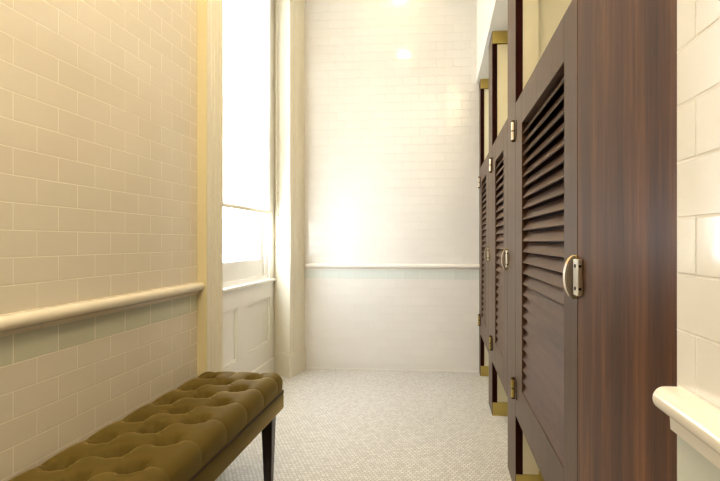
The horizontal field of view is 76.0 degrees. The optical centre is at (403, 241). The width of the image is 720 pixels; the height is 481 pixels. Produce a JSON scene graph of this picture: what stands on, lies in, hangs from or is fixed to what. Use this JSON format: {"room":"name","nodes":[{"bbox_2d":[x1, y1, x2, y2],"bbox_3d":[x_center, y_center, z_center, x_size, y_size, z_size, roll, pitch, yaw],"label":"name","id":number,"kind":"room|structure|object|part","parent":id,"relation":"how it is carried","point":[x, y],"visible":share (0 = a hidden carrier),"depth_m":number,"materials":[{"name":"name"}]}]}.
{"room":"public restroom","nodes":[
{"label":"public restroom","id":0,"kind":"room"},
{"bbox_2d":[0,0,196,480],"bbox_3d":[-1.279,-0.622,0.401,0.200,3.620,3.797,0,0,5],"label":"wall","id":1,"kind":"structure","parent":0,"point":[98,98],"depth_m":1.59,"materials":[{"name":"tile"}]},
{"bbox_2d":[197,0,206,376],"bbox_3d":[-1.004,-0.622,2.282,0.050,3.620,0.004,0,0,5],"label":"trim","id":2,"kind":"structure","parent":1,"relation":"attached to","point":[201,4],"depth_m":2.28,"materials":[{"name":"yellow paint"}]},
{"bbox_2d":[215,369,511,480],"bbox_3d":[0.138,1.238,1.293,3.570,0.100,6.000,0,0,5],"label":"floor","id":3,"kind":"structure","parent":0,"point":[332,424],"depth_m":2.85,"materials":[{"name":"tile"}]},
{"bbox_2d":[9,371,283,480],"bbox_3d":[-0.865,0.916,1.552,0.432,0.544,1.529,0,0,5],"label":"tufted bench","id":4,"kind":"object","parent":3,"relation":"on","point":[195,430],"visible":1,"depth_m":1.61,"materials":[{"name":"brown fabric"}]},
{"bbox_3d":[-0.652,1.010,2.212,0.056,0.357,0.056,0,0,5],"label":"leg","id":5,"kind":"part","parent":4,"relation":"part of","materials":[{"name":"black wood"}]},
{"bbox_2d":[223,281,274,373],"bbox_3d":[-1.289,0.771,3.363,0.136,0.833,1.620,0,0,5],"label":"panelling","id":6,"kind":"object","parent":3,"relation":"on","point":[248,313],"visible":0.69,"depth_m":3.65,"materials":[{"name":"white paint"}]},
{"bbox_2d":[0,0,479,371],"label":"wall trim","id":7,"kind":"structure","parent":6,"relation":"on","point":[258,270],"depth_m":4.02,"materials":[{"name":"white paint"}]},
{"bbox_3d":[-1.304,-0.340,3.344,0.040,1.280,1.340,0,0,5],"label":"sash","id":8,"kind":"part","parent":7,"relation":"part of","materials":[{"name":"white glass"}]},
{"bbox_2d":[223,0,270,214],"bbox_3d":[-1.213,-1.289,3.329,0.062,2.102,1.455,0,0,5],"label":"roller shade","id":9,"kind":"object","parent":7,"relation":"attached to","point":[246,23],"visible":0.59,"depth_m":3.57,"materials":[{"name":"white fabric"}]},
{"bbox_2d":[276,0,277,216],"bbox_3d":[-1.129,-1.242,4.089,0.011,2.041,0.035,0,0,5],"label":"shade cord","id":10,"kind":"object","parent":9,"relation":"hanging from","point":[276,0],"visible":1,"depth_m":4.08,"materials":[{"name":"beige paint"}]},
{"bbox_3d":[-1.307,0.342,3.359,0.182,0.026,1.590,0,0,5],"label":"sill","id":11,"kind":"part","parent":7,"relation":"part of","materials":[{"name":"white paint"}]},
{"bbox_2d":[478,79,488,375],"bbox_3d":[0.689,-0.123,3.753,0.130,2.622,0.804,0,0,7],"label":"stall","id":12,"kind":"object","parent":3,"relation":"on","point":[483,179],"visible":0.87,"depth_m":4.01,"materials":[{"name":"brown wood"}]},
{"bbox_3d":[0.699,-0.123,4.099,0.034,2.622,0.113,0,0,5],"label":"post","id":13,"kind":"part","parent":12,"relation":"part of","materials":[{"name":"brown wood"}]},
{"bbox_3d":[0.667,0.084,3.697,0.034,1.472,0.688,0,0,5],"label":"door","id":14,"kind":"part","parent":12,"relation":"part of","materials":[{"name":"brown wood"}]},
{"bbox_3d":[0.611,0.094,3.376,0.030,0.112,0.028,0,0,5],"label":"latch pull","id":15,"kind":"part","parent":12,"relation":"part of","materials":[{"name":"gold metal"}]},
{"bbox_2d":[487,31,507,415],"bbox_3d":[1.252,-0.130,2.831,1.394,2.635,0.941,0,0,5],"label":"stall","id":16,"kind":"object","parent":3,"relation":"on","point":[498,44],"visible":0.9,"depth_m":3.05,"materials":[{"name":"brown wood"}]},
{"bbox_3d":[0.631,-0.123,3.239,0.034,2.622,0.227,0,0,5],"label":"post","id":17,"kind":"part","parent":16,"relation":"part of","materials":[{"name":"brown wood"}]},
{"bbox_3d":[0.594,0.084,2.768,0.034,1.472,0.712,0,0,5],"label":"door","id":18,"kind":"part","parent":16,"relation":"part of","materials":[{"name":"brown wood"}]},
{"bbox_3d":[0.536,0.094,2.435,0.030,0.112,0.028,0,0,5],"label":"latch pull","id":19,"kind":"part","parent":16,"relation":"part of","materials":[{"name":"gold metal"}]},
{"bbox_2d":[505,0,676,480],"bbox_3d":[1.141,-0.130,1.438,1.394,2.635,1.848,0,0,5],"label":"stall","id":20,"kind":"object","parent":3,"relation":"on","point":[591,254],"visible":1,"depth_m":1.08,"materials":[{"name":"brown wood"}]},
{"bbox_3d":[0.555,-0.123,2.286,0.034,2.622,0.251,0,0,5],"label":"post","id":21,"kind":"part","parent":20,"relation":"part of","materials":[{"name":"brown wood"}]},
{"bbox_3d":[0.506,0.084,1.672,0.034,1.472,0.974,0,0,5],"label":"door","id":22,"kind":"part","parent":20,"relation":"part of","materials":[{"name":"brown wood"}]},
{"bbox_3d":[0.438,0.094,1.208,0.030,0.112,0.028,0,0,5],"label":"latch pull","id":23,"kind":"part","parent":20,"relation":"part of","materials":[{"name":"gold metal"}]},
{"bbox_3d":[0.443,-0.123,0.876,0.034,2.622,0.616,0,0,5],"label":"panel","id":24,"kind":"part","parent":20,"relation":"part of","materials":[{"name":"brown wood"}]},
{"bbox_2d":[305,0,478,370],"bbox_3d":[0.322,-0.622,4.238,3.470,3.620,0.100,0,0,5],"label":"wall","id":25,"kind":"structure","parent":0,"point":[392,88],"depth_m":4.22,"materials":[{"name":"tile"}]},
{"bbox_2d":[274,347,305,377],"bbox_3d":[-0.992,1.088,4.172,0.244,0.200,0.278,0,0,40],"label":"baseboard","id":26,"kind":"structure","parent":25,"relation":"attached to","point":[287,365],"depth_m":4.08,"materials":[{"name":"beige paint"}]},
{"bbox_2d":[306,367,478,371],"bbox_3d":[-0.091,1.182,4.218,1.650,0.012,0.006,0,0,5],"label":"baseboard","id":27,"kind":"structure","parent":25,"relation":"attached to","point":[306,367],"depth_m":4.21,"materials":[{"name":"white ceramic"}]},
{"bbox_2d":[477,0,719,480],"bbox_3d":[0.504,-0.622,1.264,0.143,3.620,5.800,0,0,5],"label":"wall","id":28,"kind":"structure","parent":0,"point":[698,21],"depth_m":0.60,"materials":[{"name":"tile"}]},
{"bbox_2d":[652,386,719,468],"bbox_3d":[0.278,0.233,-0.487,0.037,0.060,2.273,0,0,5],"label":"chair rail","id":29,"kind":"object","parent":28,"relation":"attached to","point":[692,419],"visible":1,"depth_m":0.56,"materials":[{"name":"white ceramic"}]}
]}

